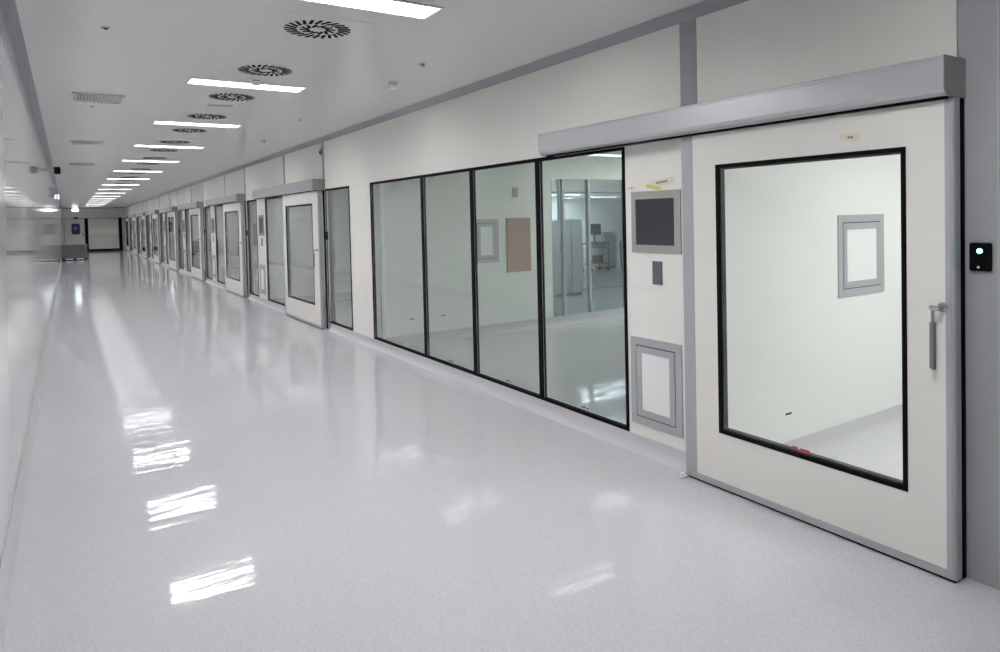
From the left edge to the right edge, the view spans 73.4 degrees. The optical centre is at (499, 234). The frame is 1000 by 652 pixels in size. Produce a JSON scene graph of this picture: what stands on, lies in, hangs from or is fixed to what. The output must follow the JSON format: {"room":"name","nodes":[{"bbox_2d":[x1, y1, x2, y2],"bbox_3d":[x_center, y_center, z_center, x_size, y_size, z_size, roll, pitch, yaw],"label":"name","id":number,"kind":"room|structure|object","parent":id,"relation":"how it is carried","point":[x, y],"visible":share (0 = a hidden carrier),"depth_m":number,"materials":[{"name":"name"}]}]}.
{"room":"clean room","nodes":[
{"label":"clean room","id":0,"kind":"room"},
{"bbox_2d":[0,6,61,566],"bbox_3d":[-13.302,-0.016,19.980,0.195,2.850,54.000,-2,2,-33],"label":"wall","id":1,"kind":"structure","parent":0,"point":[30,218],"depth_m":4.50,"materials":[{"name":"paint"}]},
{"bbox_2d":[0,257,61,651],"bbox_3d":[-13.214,1.356,20.052,0.040,0.100,54.000,-2,2,-33],"label":"baseboard","id":2,"kind":"structure","parent":1,"relation":"attached to","point":[7,567],"depth_m":3.90,"materials":[{"name":"plastic"}]},
{"bbox_2d":[0,0,62,207],"bbox_3d":[-13.228,-1.414,20.013,0.061,0.059,54.000,-2,2,-33],"label":"trim","id":3,"kind":"structure","parent":1,"relation":"attached to","point":[9,8],"depth_m":4.97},
{"bbox_2d":[46,167,60,173],"bbox_3d":[-7.147,-1.021,10.730,0.200,0.115,0.090,-2,2,-33],"label":"sign","id":4,"kind":"object","parent":1,"relation":"attached to","point":[57,170],"depth_m":10.72,"materials":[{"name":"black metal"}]},
{"bbox_2d":[62,208,125,249],"bbox_3d":[-26.466,-0.326,43.706,3.800,2.850,0.150,-2,2,-33],"label":"wall","id":5,"kind":"structure","parent":0,"point":[89,212],"depth_m":43.77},
{"bbox_2d":[63,217,84,244],"bbox_3d":[-27.269,0.015,43.025,1.150,2.240,0.130,-2,2,-33],"label":"door","id":6,"kind":"structure","parent":5,"relation":"in","point":[69,238],"depth_m":43.00,"materials":[{"name":"grey metal"}]},
{"bbox_2d":[71,224,79,234],"bbox_3d":[-27.223,-0.347,43.052,0.460,0.700,0.024,-2,2,-33],"label":"wall sign","id":7,"kind":"object","parent":6,"relation":"attached to","point":[75,228],"visible":1,"depth_m":43.04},
{"bbox_2d":[62,207,123,208],"bbox_3d":[-26.407,-1.721,43.622,3.500,0.059,0.030,-2,2,-33],"label":"trim","id":8,"kind":"structure","parent":5,"relation":"attached to","point":[95,207],"depth_m":43.70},
{"bbox_2d":[85,217,122,251],"bbox_3d":[-25.907,-0.003,43.874,2.080,2.170,0.180,-2,2,-33],"label":"door","id":9,"kind":"structure","parent":5,"relation":"in","point":[101,234],"depth_m":43.86,"materials":[{"name":"white metal"}]},
{"bbox_2d":[88,219,118,248],"bbox_3d":[-25.927,-0.029,43.904,1.720,1.980,0.107,-2,2,-33],"label":"curtain","id":10,"kind":"object","parent":9,"relation":"hanging from","point":[102,233],"depth_m":43.85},
{"bbox_2d":[159,212,178,256],"bbox_3d":[-15.005,-0.093,31.853,2.600,2.470,0.600,-2,2,-33],"label":"wall partition","id":11,"kind":"structure","parent":0,"point":[176,212],"depth_m":31.40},
{"bbox_2d":[188,201,257,269],"bbox_3d":[-9.280,0.005,22.980,2.600,2.470,0.600,-2,2,-33],"label":"wall partition","id":12,"kind":"structure","parent":0,"point":[235,214],"depth_m":22.78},
{"bbox_2d":[204,266,257,272],"bbox_3d":[-9.075,1.177,22.733,2.600,0.130,0.060,-2,2,-33],"label":"baseboard","id":13,"kind":"structure","parent":12,"relation":"attached to","point":[255,267],"depth_m":22.82,"materials":[{"name":"plastic"}]},
{"bbox_2d":[253,223,256,245],"bbox_3d":[-8.441,-0.004,23.155,0.520,0.770,0.022,-2,2,-33],"label":"panel","id":14,"kind":"object","parent":12,"relation":"attached to","point":[254,224],"visible":0.22,"depth_m":23.13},
{"bbox_2d":[270,184,380,297],"bbox_3d":[-3.555,0.103,14.107,2.600,2.470,0.600,-2,2,-33],"label":"wall partition","id":15,"kind":"structure","parent":0,"point":[303,215],"depth_m":13.55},
{"bbox_2d":[274,289,380,303],"bbox_3d":[-3.350,1.275,13.860,2.600,0.130,0.060,-2,2,-33],"label":"baseboard","id":16,"kind":"structure","parent":15,"relation":"attached to","point":[344,295],"depth_m":13.73,"materials":[{"name":"plastic"}]},
{"bbox_2d":[15,0,705,207],"bbox_3d":[-11.822,-1.550,20.919,3.800,0.100,54.200,-2,2,-33],"label":"ceiling","id":17,"kind":"structure","parent":0,"point":[151,48],"depth_m":5.18,"materials":[{"name":"paint"}]},
{"bbox_2d":[69,163,94,165],"bbox_3d":[-8.241,-1.376,13.234,0.430,0.014,0.470,-2,2,-33],"label":"ceiling vent","id":18,"kind":"object","parent":17,"relation":"in","point":[70,164],"visible":1,"depth_m":13.20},
{"bbox_2d":[70,140,104,145],"bbox_3d":[-6.046,-1.339,9.831,0.430,0.014,0.470,-2,2,-33],"label":"ceiling vent","id":19,"kind":"object","parent":17,"relation":"in","point":[72,142],"visible":1,"depth_m":9.80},
{"bbox_2d":[71,92,125,103],"bbox_3d":[-3.850,-1.301,6.428,0.430,0.014,0.470,-2,2,-33],"label":"ceiling vent","id":20,"kind":"object","parent":17,"relation":"in","point":[76,96],"visible":1,"depth_m":6.40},
{"bbox_2d":[117,176,142,177],"bbox_3d":[-9.393,-1.453,17.046,0.580,0.004,0.580,-2,2,-33],"label":"ceiling vent","id":21,"kind":"object","parent":17,"relation":"in","point":[118,176],"visible":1,"depth_m":17.06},
{"bbox_2d":[121,172,150,173],"bbox_3d":[-8.570,-1.439,15.770,0.580,0.004,0.580,-2,2,-33],"label":"ceiling vent","id":22,"kind":"object","parent":17,"relation":"in","point":[122,172],"visible":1,"depth_m":15.68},
{"bbox_2d":[113,170,162,171],"bbox_3d":[-8.208,-1.431,15.218,0.990,0.008,0.250,-2,2,-33],"label":"recessed light","id":23,"kind":"object","parent":17,"relation":"in","point":[113,170],"visible":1,"depth_m":15.20,"materials":[{"name":"white"}]},
{"bbox_2d":[125,168,156,169],"bbox_3d":[-7.854,-1.427,14.661,0.580,0.004,0.580,-2,2,-33],"label":"ceiling vent","id":24,"kind":"object","parent":17,"relation":"in","point":[126,168],"visible":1,"depth_m":14.59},
{"bbox_2d":[130,162,163,164],"bbox_3d":[-7.051,-1.413,13.416,0.580,0.004,0.580,-2,2,-33],"label":"ceiling vent","id":25,"kind":"object","parent":17,"relation":"in","point":[132,163],"visible":1,"depth_m":13.38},
{"bbox_2d":[121,160,179,162],"bbox_3d":[-6.689,-1.405,12.864,0.990,0.008,0.250,-2,2,-33],"label":"recessed light","id":26,"kind":"object","parent":17,"relation":"in","point":[121,160],"visible":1,"depth_m":12.85,"materials":[{"name":"white"}]},
{"bbox_2d":[136,156,173,159],"bbox_3d":[-6.335,-1.401,12.307,0.580,0.004,0.580,-2,2,-33],"label":"ceiling vent","id":27,"kind":"object","parent":17,"relation":"in","point":[138,157],"visible":1,"depth_m":12.28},
{"bbox_2d":[143,148,185,152],"bbox_3d":[-5.551,-1.388,11.092,0.580,0.004,0.580,-2,2,-33],"label":"ceiling vent","id":28,"kind":"object","parent":17,"relation":"in","point":[146,149],"visible":1,"depth_m":11.06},
{"bbox_2d":[133,144,204,148],"bbox_3d":[-5.189,-1.379,10.540,0.990,0.008,0.250,-2,2,-33],"label":"recessed light","id":29,"kind":"object","parent":17,"relation":"in","point":[135,145],"visible":1,"depth_m":10.50,"materials":[{"name":"white"}]},
{"bbox_2d":[152,139,197,144],"bbox_3d":[-4.836,-1.375,9.982,0.580,0.004,0.580,-2,2,-33],"label":"ceiling vent","id":30,"kind":"object","parent":17,"relation":"in","point":[159,141],"visible":1,"depth_m":9.96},
{"bbox_2d":[163,126,216,133],"bbox_3d":[-4.071,-1.362,8.798,0.580,0.004,0.580,-2,2,-33],"label":"ceiling vent","id":31,"kind":"object","parent":17,"relation":"in","point":[168,129],"visible":1,"depth_m":8.77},
{"bbox_2d":[152,120,242,127],"bbox_3d":[-3.709,-1.354,8.246,0.990,0.008,0.250,-2,2,-33],"label":"recessed light","id":32,"kind":"object","parent":17,"relation":"in","point":[154,121],"visible":1,"depth_m":8.22,"materials":[{"name":"white"}]},
{"bbox_2d":[176,111,238,120],"bbox_3d":[-3.356,-1.350,7.689,0.580,0.004,0.580,-2,2,-33],"label":"ceiling vent","id":33,"kind":"object","parent":17,"relation":"in","point":[185,114],"visible":1,"depth_m":7.66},
{"bbox_2d":[206,104,232,106],"bbox_3d":[-2.909,-1.337,6.963,0.260,0.012,0.040,-2,2,-33],"label":"ceiling slot","id":34,"kind":"object","parent":17,"relation":"attached to","point":[206,104],"visible":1,"depth_m":6.94,"materials":[{"name":"white metal"}]},
{"bbox_2d":[195,89,269,103],"bbox_3d":[-2.611,-1.337,6.534,0.580,0.004,0.580,-2,2,-33],"label":"ceiling vent","id":35,"kind":"object","parent":17,"relation":"in","point":[210,95],"visible":1,"depth_m":6.51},
{"bbox_2d":[185,77,306,92],"bbox_3d":[-2.249,-1.329,5.982,0.990,0.008,0.250,-2,2,-33],"label":"recessed light","id":36,"kind":"object","parent":17,"relation":"in","point":[191,80],"visible":0.99,"depth_m":5.96,"materials":[{"name":"white"}]},
{"bbox_2d":[249,78,262,85],"bbox_3d":[-2.093,-1.306,5.752,0.110,0.050,0.110,-2,2,-33],"label":"smoke detector","id":37,"kind":"object","parent":17,"relation":"attached to","point":[254,81],"visible":1,"depth_m":5.72,"materials":[{"name":"white plastic"}]},
{"bbox_2d":[221,59,310,79],"bbox_3d":[-1.895,-1.325,5.425,0.580,0.004,0.580,-2,2,-33],"label":"ceiling vent","id":38,"kind":"object","parent":17,"relation":"in","point":[239,67],"visible":1,"depth_m":5.40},
{"bbox_2d":[260,10,376,44],"bbox_3d":[-1.170,-1.313,4.301,0.580,0.004,0.580,-2,2,-33],"label":"ceiling vent","id":39,"kind":"object","parent":17,"relation":"in","point":[289,24],"visible":1,"depth_m":4.27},
{"bbox_2d":[301,0,443,19],"bbox_3d":[-0.808,-1.305,3.749,0.990,0.008,0.250,-2,2,-33],"label":"recessed light","id":40,"kind":"object","parent":17,"relation":"in","point":[403,8],"visible":1,"depth_m":3.86,"materials":[{"name":"white plastic"}]},
{"bbox_2d":[387,81,398,88],"bbox_3d":[-0.963,-1.339,6.028,0.110,0.050,0.110,-2,2,-33],"label":"smoke detector","id":41,"kind":"object","parent":17,"relation":"attached to","point":[392,85],"visible":1,"depth_m":6.00,"materials":[{"name":"white plastic"}]},
{"bbox_2d":[378,159,621,338],"bbox_3d":[0.542,0.119,9.830,4.850,2.470,0.130,-2,2,-33],"label":"wall partition","id":42,"kind":"structure","parent":0,"point":[503,297],"depth_m":9.05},
{"bbox_2d":[476,219,498,262],"bbox_3d":[-0.186,0.090,9.277,0.400,0.600,0.010,-2,2,-33],"label":"hatch","id":43,"kind":"object","parent":42,"relation":"attached to","point":[487,229],"visible":0.88,"depth_m":9.28,"materials":[{"name":"grey metal"}]},
{"bbox_2d":[387,308,623,345],"bbox_3d":[0.620,1.290,9.780,4.850,0.130,0.060,-2,2,-33],"label":"baseboard","id":44,"kind":"structure","parent":42,"relation":"attached to","point":[453,334],"depth_m":9.44,"materials":[{"name":"plastic"}]},
{"bbox_2d":[512,188,517,196],"bbox_3d":[0.217,-0.596,9.523,0.084,0.140,0.027,-2,2,-33],"label":"thermostat","id":45,"kind":"object","parent":42,"relation":"attached to","point":[515,190],"visible":1,"depth_m":9.51,"materials":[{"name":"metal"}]},
{"bbox_2d":[506,218,530,272],"bbox_3d":[0.267,0.147,9.566,0.406,0.766,0.022,-2,2,-33],"label":"panel","id":46,"kind":"object","parent":42,"relation":"attached to","point":[518,234],"visible":1,"depth_m":9.55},
{"bbox_2d":[551,179,623,316],"bbox_3d":[1.658,0.225,10.552,2.196,2.170,0.060,-2,2,-33],"label":"window","id":47,"kind":"structure","parent":42,"relation":"in","point":[587,181],"depth_m":10.31,"materials":[{"name":"grey metal"}]},
{"bbox_2d":[2,246,999,651],"bbox_3d":[-2.241,1.033,27.128,26.450,0.120,54.200,-2,2,-33],"label":"floor","id":48,"kind":"structure","parent":0,"point":[213,468],"depth_m":3.68,"materials":[{"name":"plastic"}]},
{"bbox_2d":[61,244,87,260],"bbox_3d":[-20.694,0.878,32.621,1.080,0.750,0.480,-2,2,-33],"label":"base cabinet","id":49,"kind":"object","parent":48,"relation":"on","point":[68,252],"visible":0.92,"depth_m":32.43,"materials":[{"name":"metal"}]},
{"bbox_2d":[552,219,582,296],"bbox_3d":[1.259,0.471,13.587,0.840,1.540,0.341,-2,2,-33],"label":"cabinet","id":50,"kind":"object","parent":48,"relation":"on","point":[573,227],"visible":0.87,"depth_m":13.51,"materials":[{"name":"silver metal"}]},
{"bbox_2d":[582,242,609,271],"bbox_3d":[2.778,0.644,19.532,0.730,0.820,0.500,-2,2,-33],"label":"trolley","id":51,"kind":"object","parent":48,"relation":"on","point":[595,259],"visible":0.77,"depth_m":19.41,"materials":[{"name":"metal"}]},
{"bbox_2d":[591,224,600,242],"bbox_3d":[2.775,-0.040,19.642,0.440,0.540,0.180,-2,2,-33],"label":"monitor","id":52,"kind":"object","parent":51,"relation":"on","point":[595,228],"visible":0.77,"depth_m":19.63,"materials":[{"name":"plastic"}]},
{"bbox_2d":[592,244,606,247],"bbox_3d":[2.859,0.332,19.498,0.400,0.121,0.340,-2,2,-33],"label":"keyboard tray","id":53,"kind":"object","parent":51,"relation":"on","point":[593,245],"depth_m":19.40,"materials":[{"name":"grey metal"}]},
{"bbox_2d":[593,232,616,268],"bbox_3d":[3.175,0.476,20.253,0.500,1.100,0.515,-2,2,-33],"label":"base cabinet","id":54,"kind":"object","parent":48,"relation":"on","point":[611,237],"visible":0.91,"depth_m":20.05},
{"bbox_2d":[619,240,622,268],"bbox_3d":[3.751,0.601,19.921,0.429,0.840,0.429,-2,2,-33],"label":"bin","id":55,"kind":"object","parent":48,"relation":"on","point":[620,242],"visible":0.3,"depth_m":19.85,"materials":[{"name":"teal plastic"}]},
{"bbox_2d":[125,0,957,451],"bbox_3d":[-11.419,-0.157,23.795,0.100,2.850,49.628,-2,2,-33],"label":"wall","id":56,"kind":"structure","parent":0,"point":[750,46],"depth_m":4.64,"materials":[{"name":"paint"}]},
{"bbox_2d":[138,217,140,253],"bbox_3d":[-19.456,0.032,36.201,0.036,1.990,0.830,-2,2,-33],"label":"window","id":57,"kind":"structure","parent":56,"relation":"in","point":[138,217],"depth_m":36.29,"materials":[{"name":"glass"}]},
{"bbox_2d":[136,212,146,216],"bbox_3d":[-18.044,-1.001,33.750,0.192,0.174,3.860,-2,2,-33],"label":"rail cover","id":58,"kind":"object","parent":56,"relation":"attached to","point":[141,213],"visible":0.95,"depth_m":32.70,"materials":[{"name":"metal"}]},
{"bbox_2d":[141,216,147,258],"bbox_3d":[-17.546,0.128,33.025,0.120,2.081,2.000,-2,2,-33],"label":"door","id":59,"kind":"structure","parent":58,"relation":"hanging from","point":[143,218],"depth_m":32.81,"materials":[{"name":"grey metal"}]},
{"bbox_2d":[147,215,150,256],"bbox_3d":[-16.593,0.081,31.765,0.036,1.990,0.830,-2,2,-33],"label":"window","id":60,"kind":"structure","parent":56,"relation":"in","point":[147,215],"depth_m":31.82,"materials":[{"name":"glass"}]},
{"bbox_2d":[146,210,159,257],"bbox_3d":[-15.147,0.033,29.347,0.222,2.145,3.860,-2,2,-33],"label":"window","id":61,"kind":"structure","parent":56,"relation":"in","point":[151,215],"depth_m":30.47,"materials":[{"name":"metal"}]},
{"bbox_2d":[152,214,160,263],"bbox_3d":[-14.683,0.177,28.588,0.120,2.081,2.000,-2,2,-33],"label":"door","id":62,"kind":"structure","parent":61,"relation":"hanging from","point":[155,217],"depth_m":28.34,"materials":[{"name":"grey metal"}]},
{"bbox_2d":[160,213,164,261],"bbox_3d":[-13.731,0.130,27.328,0.036,1.990,0.830,-2,2,-33],"label":"window","id":63,"kind":"structure","parent":56,"relation":"in","point":[161,214],"depth_m":27.36,"materials":[{"name":"glass"}]},
{"bbox_2d":[159,206,177,263],"bbox_3d":[-12.285,0.082,24.910,0.222,2.145,3.860,-2,2,-33],"label":"door frame","id":64,"kind":"structure","parent":56,"relation":"in","point":[166,218],"depth_m":25.95,"materials":[{"name":"metal"}]},
{"bbox_2d":[167,211,177,270],"bbox_3d":[-11.821,0.226,24.152,0.120,2.081,2.000,-2,2,-33],"label":"door","id":65,"kind":"structure","parent":64,"relation":"hanging from","point":[172,222],"depth_m":23.96,"materials":[{"name":"grey metal"}]},
{"bbox_2d":[178,210,183,268],"bbox_3d":[-10.868,0.179,22.892,0.036,1.990,0.830,-2,2,-33],"label":"window","id":66,"kind":"structure","parent":56,"relation":"in","point":[181,210],"depth_m":23.21,"materials":[{"name":"glass"}]},
{"bbox_2d":[177,202,203,271],"bbox_3d":[-9.422,0.131,20.474,0.222,2.145,3.860,-2,2,-33],"label":"door frame","id":67,"kind":"structure","parent":56,"relation":"in","point":[185,210],"depth_m":20.86,"materials":[{"name":"black metal"}]},
{"bbox_2d":[189,208,203,280],"bbox_3d":[-8.959,0.275,19.715,0.120,2.081,2.000,-2,2,-33],"label":"door","id":68,"kind":"structure","parent":67,"relation":"hanging from","point":[196,272],"depth_m":19.30,"materials":[{"name":"grey metal"}]},
{"bbox_2d":[203,208,205,280],"bbox_3d":[-8.347,0.278,18.948,0.010,2.081,0.054,-2,2,-33],"label":"trim","id":69,"kind":"structure","parent":56,"relation":"attached to","point":[203,208],"depth_m":18.93,"materials":[{"name":"black metal"}]},
{"bbox_2d":[204,209,206,279],"bbox_3d":[-8.280,0.273,18.865,0.014,2.100,0.145,-2,2,-33],"label":"trim","id":70,"kind":"structure","parent":56,"relation":"attached to","point":[204,209],"depth_m":18.85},
{"bbox_2d":[204,206,211,279],"bbox_3d":[-8.006,0.228,18.455,0.036,1.990,0.830,-2,2,-33],"label":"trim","id":71,"kind":"structure","parent":56,"relation":"in","point":[207,206],"depth_m":18.78,"materials":[{"name":"black metal"}]},
{"bbox_2d":[211,218,214,233],"bbox_3d":[-7.612,-0.229,17.788,0.012,0.410,0.436,-2,2,-33],"label":"screen","id":72,"kind":"object","parent":56,"relation":"attached to","point":[212,219],"visible":1,"depth_m":17.81,"materials":[{"name":"metal"}]},
{"bbox_2d":[212,255,215,277],"bbox_3d":[-7.600,0.850,17.831,0.010,0.594,0.456,-2,2,-33],"label":"access panel","id":73,"kind":"object","parent":56,"relation":"attached to","point":[213,256],"visible":1,"depth_m":17.79,"materials":[{"name":"grey metal"}]},
{"bbox_2d":[205,194,245,283],"bbox_3d":[-6.560,0.179,16.037,0.222,2.145,3.860,-2,2,-33],"label":"door frame","id":74,"kind":"structure","parent":56,"relation":"in","point":[216,205],"depth_m":16.21,"materials":[{"name":"black metal"}]},
{"bbox_2d":[222,202,245,297],"bbox_3d":[-6.096,0.323,15.279,0.120,2.081,2.000,-2,2,-33],"label":"door","id":75,"kind":"structure","parent":74,"relation":"hanging from","point":[233,285],"depth_m":14.88,"materials":[{"name":"grey metal"}]},
{"bbox_2d":[244,202,247,296],"bbox_3d":[-5.484,0.327,14.511,0.010,2.081,0.054,-2,2,-33],"label":"trim","id":76,"kind":"structure","parent":56,"relation":"attached to","point":[244,202],"depth_m":14.50,"materials":[{"name":"black metal"}]},
{"bbox_2d":[245,201,249,295],"bbox_3d":[-5.417,0.322,14.429,0.014,2.100,0.145,-2,2,-33],"label":"trim","id":77,"kind":"structure","parent":56,"relation":"attached to","point":[245,201],"depth_m":14.42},
{"bbox_2d":[247,199,259,296],"bbox_3d":[-5.144,0.277,14.018,0.036,1.990,0.830,-2,2,-33],"label":"window","id":78,"kind":"structure","parent":56,"relation":"in","point":[248,201],"depth_m":14.33,"materials":[{"name":"black metal"}]},
{"bbox_2d":[258,215,264,235],"bbox_3d":[-4.750,-0.180,13.351,0.012,0.410,0.436,-2,2,-33],"label":"screen","id":79,"kind":"object","parent":56,"relation":"attached to","point":[260,217],"visible":1,"depth_m":13.35,"materials":[{"name":"metal"}]},
{"bbox_2d":[259,264,265,294],"bbox_3d":[-4.737,0.899,13.395,0.010,0.594,0.456,-2,2,-33],"label":"access panel","id":80,"kind":"object","parent":56,"relation":"attached to","point":[261,267],"visible":1,"depth_m":13.38,"materials":[{"name":"grey metal"}]},
{"bbox_2d":[265,196,284,305],"bbox_3d":[-4.149,0.294,12.476,0.036,1.990,1.420,-2,2,-33],"label":"window","id":81,"kind":"structure","parent":56,"relation":"in","point":[266,214],"depth_m":13.04,"materials":[{"name":"black metal"}]},
{"bbox_2d":[283,155,284,183],"bbox_3d":[-3.807,-1.128,11.842,0.014,0.542,0.090,-2,2,-33],"label":"trim","id":82,"kind":"structure","parent":56,"relation":"attached to","point":[283,155],"depth_m":11.83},
{"bbox_2d":[252,179,352,330],"bbox_3d":[-3.424,0.233,11.176,0.222,2.145,4.870,-2,2,-33],"label":"window","id":83,"kind":"structure","parent":56,"relation":"in","point":[344,187],"depth_m":10.18,"materials":[{"name":"black metal"}]},
{"bbox_2d":[282,190,324,328],"bbox_3d":[-3.234,0.372,10.842,0.120,2.081,2.000,-2,2,-33],"label":"door","id":84,"kind":"structure","parent":83,"relation":"hanging from","point":[310,312],"depth_m":10.45,"materials":[{"name":"grey metal"}]},
{"bbox_2d":[322,142,324,178],"bbox_3d":[-2.642,-1.108,10.036,0.014,0.542,0.090,-2,2,-33],"label":"trim","id":85,"kind":"structure","parent":56,"relation":"attached to","point":[323,171],"depth_m":10.02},
{"bbox_2d":[322,190,327,328],"bbox_3d":[-2.622,0.376,10.074,0.010,2.081,0.054,-2,2,-33],"label":"trim","id":86,"kind":"structure","parent":56,"relation":"attached to","point":[322,190],"depth_m":10.06,"materials":[{"name":"black metal"}]},
{"bbox_2d":[324,190,331,328],"bbox_3d":[-2.555,0.371,9.992,0.014,2.100,0.145,-2,2,-33],"label":"trim","id":87,"kind":"structure","parent":56,"relation":"attached to","point":[327,192],"depth_m":9.96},
{"bbox_2d":[126,249,685,472],"bbox_3d":[-11.862,1.211,24.419,0.060,0.104,48.125,-2,2,-33],"label":"baseboard","id":88,"kind":"structure","parent":56,"relation":"attached to","point":[670,456],"depth_m":5.67,"materials":[{"name":"plastic"}]},
{"bbox_2d":[124,0,748,207],"bbox_3d":[-10.348,-1.532,21.870,0.095,0.049,54.000,-2,2,-33],"label":"trim","id":89,"kind":"structure","parent":56,"relation":"attached to","point":[706,7],"depth_m":5.34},
{"bbox_2d":[646,184,660,189],"bbox_3d":[1.010,-0.312,4.415,0.002,0.049,0.132,-2,2,-33],"label":"label","id":90,"kind":"object","parent":56,"relation":"attached to","point":[647,185],"visible":1,"depth_m":4.41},
{"bbox_2d":[631,189,681,253],"bbox_3d":[1.021,-0.082,4.407,0.012,0.410,0.436,-2,2,-33],"label":"screen","id":91,"kind":"object","parent":56,"relation":"attached to","point":[655,215],"visible":1,"depth_m":4.39,"materials":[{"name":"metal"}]},
{"bbox_2d":[630,336,683,437],"bbox_3d":[1.033,0.997,4.450,0.010,0.594,0.456,-2,2,-33],"label":"access panel","id":92,"kind":"object","parent":56,"relation":"attached to","point":[656,366],"visible":1,"depth_m":4.43,"materials":[{"name":"grey metal"}]},
{"bbox_2d":[652,261,661,284],"bbox_3d":[1.033,0.253,4.406,0.008,0.154,0.084,-2,2,-33],"label":"switch plate","id":93,"kind":"object","parent":56,"relation":"attached to","point":[656,265],"visible":1,"depth_m":4.40,"materials":[{"name":"plastic"}]},
{"bbox_2d":[651,176,674,186],"bbox_3d":[1.054,-0.342,4.342,0.003,0.060,0.203,-2,2,-33],"label":"label","id":94,"kind":"object","parent":56,"relation":"attached to","point":[668,180],"visible":1,"depth_m":4.34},
{"bbox_2d":[370,54,965,430],"bbox_3d":[0.125,0.294,5.676,0.222,2.145,6.722,-2,2,-33],"label":"window","id":95,"kind":"structure","parent":56,"relation":"in","point":[538,161],"depth_m":4.02,"materials":[{"name":"black metal"}]},
{"bbox_2d":[681,97,961,582],"bbox_3d":[1.522,0.454,3.470,0.120,2.081,1.492,-2,2,-33],"label":"door","id":96,"kind":"structure","parent":95,"relation":"hanging from","point":[915,520],"depth_m":3.15,"materials":[{"name":"grey metal"}]},
{"bbox_2d":[839,134,859,140],"bbox_3d":[1.667,-0.463,3.200,0.003,0.044,0.098,-2,2,-33],"label":"label","id":97,"kind":"object","parent":96,"relation":"attached to","point":[843,137],"visible":1,"depth_m":3.20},
{"bbox_2d":[679,18,696,105],"bbox_3d":[1.164,-1.042,4.137,0.014,0.544,0.130,-2,2,-33],"label":"trim","id":98,"kind":"structure","parent":56,"relation":"attached to","point":[687,30],"depth_m":4.13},
{"bbox_2d":[960,98,966,577],"bbox_3d":[1.991,0.455,2.917,0.018,2.081,0.054,-2,2,-33],"label":"trim","id":99,"kind":"structure","parent":56,"relation":"attached to","point":[962,161],"depth_m":2.89,"materials":[{"name":"black metal"}]},
{"bbox_2d":[997,0,999,589],"bbox_3d":[2.082,0.111,2.794,0.023,2.780,0.009,-2,2,-33],"label":"trim","id":100,"kind":"structure","parent":56,"relation":"attached to","point":[998,38],"depth_m":2.79,"materials":[{"name":"grey metal"}]},
{"bbox_3d":[-20.907,-1.050,38.187,0.192,0.174,3.860,-2,2,-33],"label":"rail cover","id":101,"kind":"object","parent":56,"relation":"attached to","visible":0},
{"bbox_2d":[133,217,137,254],"bbox_3d":[-20.408,0.079,37.462,0.120,2.081,2.000,-2,2,-33],"label":"door","id":102,"kind":"structure","parent":101,"relation":"hanging from","point":[135,243],"depth_m":37.17,"materials":[{"name":"grey metal"}]},
{"bbox_3d":[-23.769,-1.098,42.623,0.192,0.174,3.860,-2,2,-33],"label":"rail cover","id":103,"kind":"object","parent":56,"relation":"attached to","visible":0},
{"bbox_2d":[126,218,129,251],"bbox_3d":[-23.270,0.030,41.898,0.120,2.081,2.000,-2,2,-33],"label":"door","id":104,"kind":"structure","parent":103,"relation":"hanging from","point":[127,219],"depth_m":41.51,"materials":[{"name":"grey metal"}]},
{"bbox_2d":[551,151,620,197],"bbox_3d":[-0.704,-1.609,28.091,22.650,0.100,54.200,-2,2,-33],"label":"ceiling","id":105,"kind":"structure","parent":0,"point":[570,185],"depth_m":19.83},
{"bbox_2d":[584,153,620,156],"bbox_3d":[1.750,-1.131,9.626,1.200,0.016,0.300,-2,2,-33],"label":"recessed light","id":106,"kind":"object","parent":105,"relation":"in","point":[599,154],"visible":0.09,"depth_m":9.48,"materials":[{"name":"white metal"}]},
{"bbox_2d":[591,154,620,156],"bbox_3d":[1.749,-1.134,9.625,1.160,0.009,0.260,-2,2,-33],"label":"diffuser","id":107,"kind":"object","parent":106,"relation":"attached to","point":[601,155],"depth_m":9.52,"materials":[{"name":"white"}]},
{"bbox_2d":[552,198,621,247],"bbox_3d":[-0.652,-0.388,30.577,19.950,2.470,0.100,-2,2,-33],"label":"wall","id":108,"kind":"structure","parent":0,"point":[606,212],"depth_m":34.12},
{"bbox_2d":[552,179,622,289],"bbox_3d":[2.908,-0.067,14.966,5.336,2.470,0.060,-2,2,-33],"label":"window","id":109,"kind":"structure","parent":0,"point":[558,180],"depth_m":14.27,"materials":[{"name":"grey metal"}]},
{"bbox_2d":[725,154,901,443],"bbox_3d":[3.205,0.167,5.628,4.930,2.470,0.740,-2,2,-33],"label":"wall partition","id":110,"kind":"structure","parent":0,"point":[792,343],"depth_m":4.42,"materials":[{"name":"paint"}]},
{"bbox_2d":[783,409,792,417],"bbox_3d":[1.861,1.157,4.330,0.100,0.040,0.006,-2,2,-33],"label":"cable slot","id":111,"kind":"object","parent":110,"relation":"attached to","point":[788,413],"visible":1,"depth_m":4.33,"materials":[{"name":"black plastic"}]},
{"bbox_2d":[782,404,901,454],"bbox_3d":[3.482,1.339,5.344,4.850,0.130,0.060,-2,2,-33],"label":"baseboard","id":112,"kind":"structure","parent":110,"relation":"attached to","point":[836,437],"depth_m":4.69,"materials":[{"name":"plastic"}]},
{"bbox_2d":[837,214,884,297],"bbox_3d":[2.576,0.143,4.775,0.590,0.570,0.010,-2,2,-33],"label":"hatch","id":113,"kind":"object","parent":110,"relation":"attached to","point":[860,238],"visible":1,"depth_m":4.76,"materials":[{"name":"grey metal"}]},
{"bbox_2d":[957,0,999,589],"bbox_3d":[3.219,0.093,1.107,0.100,2.850,4.368,-2,2,-33],"label":"wall","id":114,"kind":"structure","parent":0,"point":[977,19],"depth_m":2.85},
{"bbox_2d":[969,243,992,271],"bbox_3d":[2.033,0.096,2.837,0.024,0.120,0.080,-2,2,-33],"label":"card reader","id":115,"kind":"object","parent":114,"relation":"attached to","point":[980,254],"visible":1,"depth_m":2.83,"materials":[{"name":"black plastic"}]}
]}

